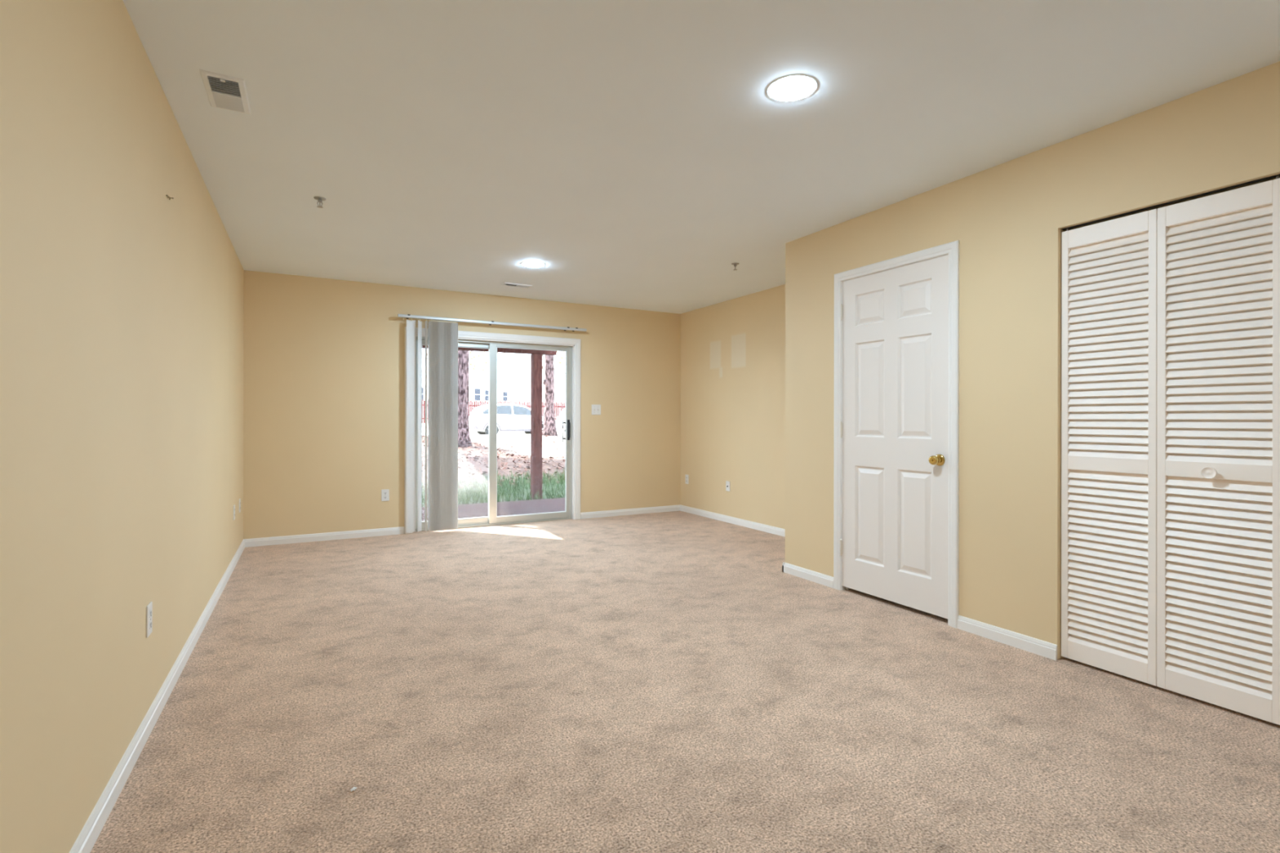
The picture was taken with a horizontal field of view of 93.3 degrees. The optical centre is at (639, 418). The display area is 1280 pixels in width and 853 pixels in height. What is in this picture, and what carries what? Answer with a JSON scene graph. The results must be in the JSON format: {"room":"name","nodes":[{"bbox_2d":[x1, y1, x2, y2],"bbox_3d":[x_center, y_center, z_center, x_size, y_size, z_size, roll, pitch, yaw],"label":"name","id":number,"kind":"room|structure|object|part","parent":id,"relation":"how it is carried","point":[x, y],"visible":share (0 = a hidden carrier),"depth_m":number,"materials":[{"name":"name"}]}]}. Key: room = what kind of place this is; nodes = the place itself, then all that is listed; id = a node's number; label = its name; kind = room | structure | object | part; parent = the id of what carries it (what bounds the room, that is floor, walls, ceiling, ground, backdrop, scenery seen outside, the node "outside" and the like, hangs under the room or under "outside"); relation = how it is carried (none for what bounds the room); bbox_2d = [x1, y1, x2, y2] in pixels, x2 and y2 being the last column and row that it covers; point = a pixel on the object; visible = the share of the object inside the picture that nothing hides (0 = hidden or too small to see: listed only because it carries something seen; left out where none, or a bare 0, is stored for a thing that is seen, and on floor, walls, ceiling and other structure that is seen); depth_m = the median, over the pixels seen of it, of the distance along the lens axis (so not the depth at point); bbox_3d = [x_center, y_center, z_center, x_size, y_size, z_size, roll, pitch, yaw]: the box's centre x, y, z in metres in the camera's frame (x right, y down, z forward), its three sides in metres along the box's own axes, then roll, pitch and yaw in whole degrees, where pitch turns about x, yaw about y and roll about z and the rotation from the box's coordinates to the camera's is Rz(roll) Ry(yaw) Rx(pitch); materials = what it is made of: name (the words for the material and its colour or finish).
{"room":"empty living room","nodes":[
{"label":"empty living room","id":0,"kind":"room"},
{"bbox_2d":[0,0,244,852],"bbox_3d":[-1.306,-0.087,1.189,0.120,2.440,9.579,0,0,-29],"label":"wall","id":1,"kind":"structure","parent":0,"point":[122,301],"depth_m":1.67,"materials":[{"name":"paint"}]},
{"bbox_2d":[146,601,152,637],"bbox_3d":[-1.785,0.730,2.199,0.008,0.114,0.070,0,0,-29],"label":"wall outlet","id":2,"kind":"object","parent":1,"relation":"attached to","point":[149,607],"visible":1,"depth_m":2.19,"materials":[{"name":"white plastic"}]},
{"bbox_2d":[69,539,244,852],"bbox_3d":[-1.249,1.097,1.221,0.014,0.071,9.339,0,0,-29],"label":"baseboard","id":3,"kind":"structure","parent":1,"relation":"attached to","point":[90,833],"depth_m":2.06,"materials":[{"name":"white paint"}]},
{"bbox_2d":[233,504,235,520],"bbox_3d":[-3.122,0.721,4.648,0.008,0.114,0.070,0,0,-29],"label":"wall outlet","id":4,"kind":"object","parent":1,"relation":"attached to","point":[234,504],"visible":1,"depth_m":4.62,"materials":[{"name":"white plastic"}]},
{"bbox_2d":[239,498,240,512],"bbox_3d":[-3.323,0.720,5.017,0.008,0.114,0.070,0,0,-29],"label":"wall outlet","id":5,"kind":"object","parent":1,"relation":"attached to","point":[239,499],"visible":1,"depth_m":5.00,"materials":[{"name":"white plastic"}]},
{"bbox_2d":[243,270,680,539],"bbox_3d":[-1.522,-0.087,6.459,4.548,2.440,0.120,0,0,-29],"label":"wall","id":6,"kind":"structure","parent":0,"point":[324,358],"depth_m":5.82,"materials":[{"name":"paint"}]},
{"bbox_2d":[381,488,389,501],"bbox_3d":[-2.474,0.742,5.867,0.070,0.114,0.008,0,0,-29],"label":"wall outlet","id":7,"kind":"object","parent":6,"relation":"attached to","point":[384,493],"visible":1,"depth_m":5.87,"materials":[{"name":"white plastic"}]},
{"bbox_2d":[244,504,679,547],"bbox_3d":[-1.492,1.098,6.400,4.548,0.071,0.014,0,0,-29],"label":"baseboard","id":8,"kind":"structure","parent":6,"relation":"attached to","point":[264,541],"depth_m":5.76,"materials":[{"name":"white paint"}]},
{"bbox_2d":[397,314,586,533],"bbox_3d":[-1.487,0.047,6.337,1.976,2.124,0.128,0,0,-29],"label":"vertical blind","id":9,"kind":"object","parent":6,"relation":"attached to","point":[442,379],"visible":1,"depth_m":5.99,"materials":[{"name":"white"}]},
{"bbox_2d":[404,326,581,533],"bbox_3d":[-1.514,0.114,6.429,1.874,2.038,0.092,0,0,-29],"label":"door frame","id":10,"kind":"structure","parent":6,"relation":"attached to","point":[575,344],"depth_m":6.74,"materials":[{"name":"white paint"}]},
{"bbox_2d":[414,336,572,532],"bbox_3d":[-1.536,0.155,6.470,1.710,1.956,0.128,0,0,-29],"label":"door","id":11,"kind":"structure","parent":6,"relation":"in","point":[492,519],"depth_m":6.45,"materials":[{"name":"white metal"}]},
{"bbox_3d":[-1.920,0.155,6.294,0.811,1.912,0.032,0,0,-29],"label":"fixed panel","id":12,"kind":"part","parent":11,"relation":"part of","materials":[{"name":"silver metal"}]},
{"bbox_3d":[-1.196,0.149,6.641,0.926,1.930,0.026,0,0,-29],"label":"sliding panel","id":13,"kind":"part","parent":11,"relation":"part of","materials":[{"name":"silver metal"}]},
{"bbox_3d":[-0.865,0.134,6.856,0.022,0.260,0.038,0,0,-29],"label":"outside handle","id":14,"kind":"part","parent":11,"relation":"part of","materials":[{"name":"white plastic"}]},
{"bbox_3d":[-0.801,0.124,6.820,0.028,0.230,0.038,0,0,-29],"label":"handle","id":15,"kind":"part","parent":11,"relation":"part of","materials":[{"name":"black plastic"}]},
{"bbox_2d":[591,404,600,414],"bbox_3d":[-0.499,-0.105,6.936,0.116,0.118,0.022,0,0,-29],"label":"light switch","id":16,"kind":"object","parent":6,"relation":"attached to","point":[596,409],"visible":1,"depth_m":6.94,"materials":[{"name":"white plastic"}]},
{"bbox_2d":[90,511,1279,852],"bbox_3d":[0.736,1.206,2.316,4.788,0.140,9.599,0,0,-29],"label":"floor","id":17,"kind":"structure","parent":0,"point":[654,682],"depth_m":2.23,"materials":[{"name":"carpet"}]},
{"bbox_2d":[122,0,1279,313],"bbox_3d":[0.740,-1.384,2.316,4.788,0.160,9.599,0,0,-29],"label":"ceiling","id":18,"kind":"structure","parent":0,"point":[637,152],"depth_m":2.59,"materials":[{"name":"paint"}]},
{"bbox_2d":[199,69,250,114],"bbox_3d":[-1.657,-1.300,2.423,0.142,0.016,0.300,0,0,-29],"label":"ceiling vent","id":19,"kind":"object","parent":18,"relation":"in","point":[224,91],"visible":1,"depth_m":2.40,"materials":[{"name":"white metal"}]},
{"bbox_2d":[313,195,325,208],"bbox_3d":[-1.897,-1.282,3.581,0.066,0.052,0.066,0,0,-29],"label":"sprinkler","id":20,"kind":"object","parent":18,"relation":"attached to","point":[320,199],"visible":1,"depth_m":3.57,"materials":[{"name":"silver metal"}]},
{"bbox_2d":[501,282,532,288],"bbox_3d":[-1.199,-1.298,5.893,0.279,0.016,0.106,0,0,-29],"label":"ceiling vent","id":21,"kind":"object","parent":18,"relation":"in","point":[504,283],"visible":1,"depth_m":5.88,"materials":[{"name":"white metal"}]},
{"bbox_2d":[520,261,545,267],"bbox_3d":[-0.904,-1.300,5.105,0.201,0.011,0.201,0,0,-29],"label":"recessed light","id":22,"kind":"object","parent":18,"relation":"in","point":[527,264],"visible":1,"depth_m":5.08,"materials":[{"name":"white glass"}]},
{"bbox_2d":[731,262,738,270],"bbox_3d":[0.800,-1.277,5.074,0.066,0.052,0.066,0,0,11],"label":"sprinkler","id":23,"kind":"object","parent":18,"relation":"attached to","point":[735,264],"visible":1,"depth_m":5.06,"materials":[{"name":"silver metal"}]},
{"bbox_2d":[767,75,817,102],"bbox_3d":[0.600,-1.300,2.386,0.193,0.009,0.193,0,0,-29],"label":"recessed light","id":24,"kind":"object","parent":18,"relation":"in","point":[792,87],"visible":1,"depth_m":2.37,"materials":[{"name":"white glass"}]},
{"bbox_2d":[680,284,785,528],"bbox_3d":[2.792,-0.081,3.425,0.120,2.440,9.579,0,0,-29],"label":"wall","id":25,"kind":"structure","parent":0,"point":[733,351],"depth_m":6.51,"materials":[{"name":"paint"}]},
{"bbox_2d":[684,474,688,484],"bbox_3d":[0.571,0.736,7.358,0.008,0.114,0.070,0,0,-29],"label":"wall outlet","id":26,"kind":"object","parent":25,"relation":"attached to","point":[686,477],"visible":1,"depth_m":7.35,"materials":[{"name":"white plastic"}]},
{"bbox_2d":[725,480,729,491],"bbox_3d":[0.962,0.739,6.634,0.016,0.110,0.070,0,0,-29],"label":"cable plate","id":27,"kind":"object","parent":25,"relation":"attached to","point":[727,483],"visible":1,"depth_m":6.63,"materials":[{"name":"white plastic"}]},
{"bbox_2d":[680,504,785,537],"bbox_3d":[1.193,1.102,6.211,0.014,0.071,2.918,0,0,-29],"label":"baseboard","id":28,"kind":"structure","parent":25,"relation":"attached to","point":[759,526],"depth_m":6.50,"materials":[{"name":"white paint"}]},
{"bbox_2d":[785,61,1279,660],"bbox_3d":[3.027,-0.081,1.891,0.936,2.440,6.421,0,0,-29],"label":"wall partition","id":29,"kind":"structure","parent":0,"point":[1008,219],"depth_m":3.04,"materials":[{"name":"paint"}]},
{"bbox_2d":[840,253,948,618],"bbox_3d":[1.542,0.112,3.684,0.184,2.050,0.775,0,0,-29],"label":"door","id":30,"kind":"structure","parent":29,"relation":"in","point":[894,424],"depth_m":3.63,"materials":[{"name":"white paint"}]},
{"bbox_3d":[1.650,0.230,3.370,0.067,0.066,0.066,0,0,-29],"label":"handle","id":31,"kind":"part","parent":30,"relation":"part of","materials":[{"name":"gold metal"}]},
{"bbox_2d":[833,240,959,628],"bbox_3d":[1.515,0.084,3.666,0.017,2.107,0.884,0,0,-29],"label":"door frame","id":32,"kind":"structure","parent":29,"relation":"attached to","point":[952,248],"depth_m":3.32,"materials":[{"name":"white paint"}]},
{"bbox_2d":[782,562,1057,660],"bbox_3d":[3.016,1.104,1.894,0.950,0.071,6.435,0,0,-29],"label":"baseboard","id":33,"kind":"structure","parent":29,"relation":"attached to","point":[1040,647],"depth_m":3.12,"materials":[{"name":"white paint"}]},
{"bbox_2d":[1062,173,1279,230],"bbox_3d":[2.364,-0.898,2.208,0.018,0.003,1.499,0,0,-29],"label":"closet track","id":34,"kind":"object","parent":29,"relation":"attached to","point":[1275,175],"visible":1,"depth_m":2.48,"materials":[{"name":"grey"}]},
{"bbox_2d":[1061,175,1279,725],"bbox_3d":[2.170,0.114,2.532,0.063,2.019,0.743,0,0,-29],"label":"door","id":35,"kind":"structure","parent":34,"relation":"hanging from","point":[1171,314],"depth_m":2.48,"materials":[{"name":"white paint"}]},
{"bbox_3d":[2.240,0.211,2.373,0.032,0.049,0.049,0,0,-29],"label":"knob","id":36,"kind":"part","parent":35,"relation":"part of","materials":[{"name":"white paint"}]},
{"label":"outside","id":37,"kind":"structure","parent":0,"visible":0},
{"bbox_2d":[422,417,565,506],"bbox_3d":[-7.906,0.552,45.800,90.000,1.360,75.020,0,0,-29],"label":"ground","id":38,"kind":"structure","parent":37,"point":[523,444],"depth_m":13.89,"materials":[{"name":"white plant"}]},
{"bbox_2d":[422,351,505,375],"bbox_3d":[-12.504,-4.211,42.703,6.568,8.356,6.414,0,0,-29],"label":"autumn tree","id":39,"kind":"object","parent":38,"relation":"on","point":[470,352],"visible":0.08,"depth_m":43.06,"materials":[{"name":"orange plant"}]},
{"bbox_2d":[457,350,472,447],"bbox_3d":[-4.797,-4.565,15.624,3.945,10.778,3.483,0,0,-29],"label":"tree","id":40,"kind":"object","parent":38,"relation":"on","point":[464,435],"visible":0.04,"depth_m":15.57,"materials":[{"name":"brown plant"}]},
{"bbox_2d":[422,345,556,499],"bbox_3d":[-2.233,-0.011,7.698,3.335,2.568,2.654,0,0,-29],"label":"deck","id":41,"kind":"object","parent":38,"relation":"on","point":[536,356],"visible":0.14,"depth_m":9.31,"materials":[{"name":"brown wood"}]},
{"bbox_3d":[-1.607,0.135,9.378,0.144,2.278,0.144,0,0,-29],"label":"post","id":42,"kind":"part","parent":41,"relation":"part of","materials":[{"name":"brown wood"}]},
{"bbox_2d":[422,466,564,506],"bbox_3d":[-2.216,1.075,10.111,5.524,0.336,2.781,0,0,-29],"label":"grass","id":43,"kind":"structure","parent":38,"relation":"on","point":[545,482],"depth_m":9.96,"materials":[{"name":"green plant"}]},
{"bbox_2d":[422,348,565,417],"bbox_3d":[-11.298,-2.797,53.071,23.800,6.250,9.000,0,0,-29],"label":"house","id":44,"kind":"structure","parent":38,"relation":"on","point":[513,370],"depth_m":49.29,"materials":[{"name":"white"}]},
{"bbox_3d":[-12.809,-1.915,47.622,0.470,0.920,0.020,0,0,-29],"label":"pane","id":45,"kind":"part","parent":44,"relation":"part of","materials":[{"name":"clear glass"}]},
{"bbox_3d":[-12.120,-1.864,47.998,0.400,0.820,0.020,0,0,-29],"label":"pane","id":46,"kind":"part","parent":44,"relation":"part of","materials":[{"name":"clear glass"}]},
{"bbox_3d":[-10.869,-1.812,48.681,0.350,0.720,0.020,0,0,-29],"label":"pane","id":47,"kind":"part","parent":44,"relation":"part of","materials":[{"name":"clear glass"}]},
{"bbox_2d":[422,434,565,489],"bbox_3d":[-3.278,0.829,14.552,6.687,0.708,8.370,0,0,-29],"label":"fallen leaves","id":48,"kind":"object","parent":38,"relation":"on","point":[546,438],"visible":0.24,"depth_m":13.19,"materials":[{"name":"orange plant"}]},
{"bbox_2d":[422,400,565,423],"bbox_3d":[-8.027,-0.370,38.926,17.400,1.600,0.070,0,0,-29],"label":"fence","id":49,"kind":"object","parent":38,"relation":"on","point":[472,405],"visible":0.09,"depth_m":38.41,"materials":[{"name":"red wood"}]},
{"bbox_2d":[468,404,556,435],"bbox_3d":[-6.444,0.056,30.546,4.250,1.630,1.816,0,0,-29],"label":"car","id":50,"kind":"object","parent":38,"relation":"on","point":[510,417],"visible":0.57,"depth_m":29.60,"materials":[{"name":"white paint"}]},
{"bbox_2d":[542,355,557,435],"bbox_3d":[-2.825,-4.716,19.498,3.553,10.699,3.517,0,0,-13],"label":"tree","id":51,"kind":"object","parent":38,"relation":"on","point":[549,428],"visible":0.04,"depth_m":19.34,"materials":[{"name":"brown plant"}]},
{"bbox_2d":[542,351,565,381],"bbox_3d":[-4.946,-3.935,45.718,5.768,7.828,5.958,0,0,-29],"label":"autumn tree","id":52,"kind":"object","parent":38,"relation":"on","point":[560,362],"visible":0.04,"depth_m":45.77,"materials":[{"name":"orange plant"}]},
{"bbox_2d":[554,354,565,403],"bbox_3d":[-2.603,-1.774,25.937,2.698,5.500,2.852,0,0,-29],"label":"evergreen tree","id":53,"kind":"object","parent":38,"relation":"on","point":[564,354],"visible":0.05,"depth_m":25.95,"materials":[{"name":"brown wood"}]},
{"bbox_2d":[555,408,565,432],"bbox_3d":[-2.562,0.063,34.601,4.250,1.630,1.816,0,0,-29],"label":"car","id":54,"kind":"object","parent":38,"relation":"on","point":[562,415],"visible":0.1,"depth_m":33.70,"materials":[{"name":"white paint"}]},
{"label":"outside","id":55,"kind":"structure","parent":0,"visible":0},
{"bbox_2d":[422,497,564,521],"bbox_3d":[-2.197,1.240,7.363,5.600,0.105,2.070,0,0,-29],"label":"floor","id":56,"kind":"structure","parent":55,"point":[557,504],"depth_m":8.04,"materials":[{"name":"concrete"}]}
]}

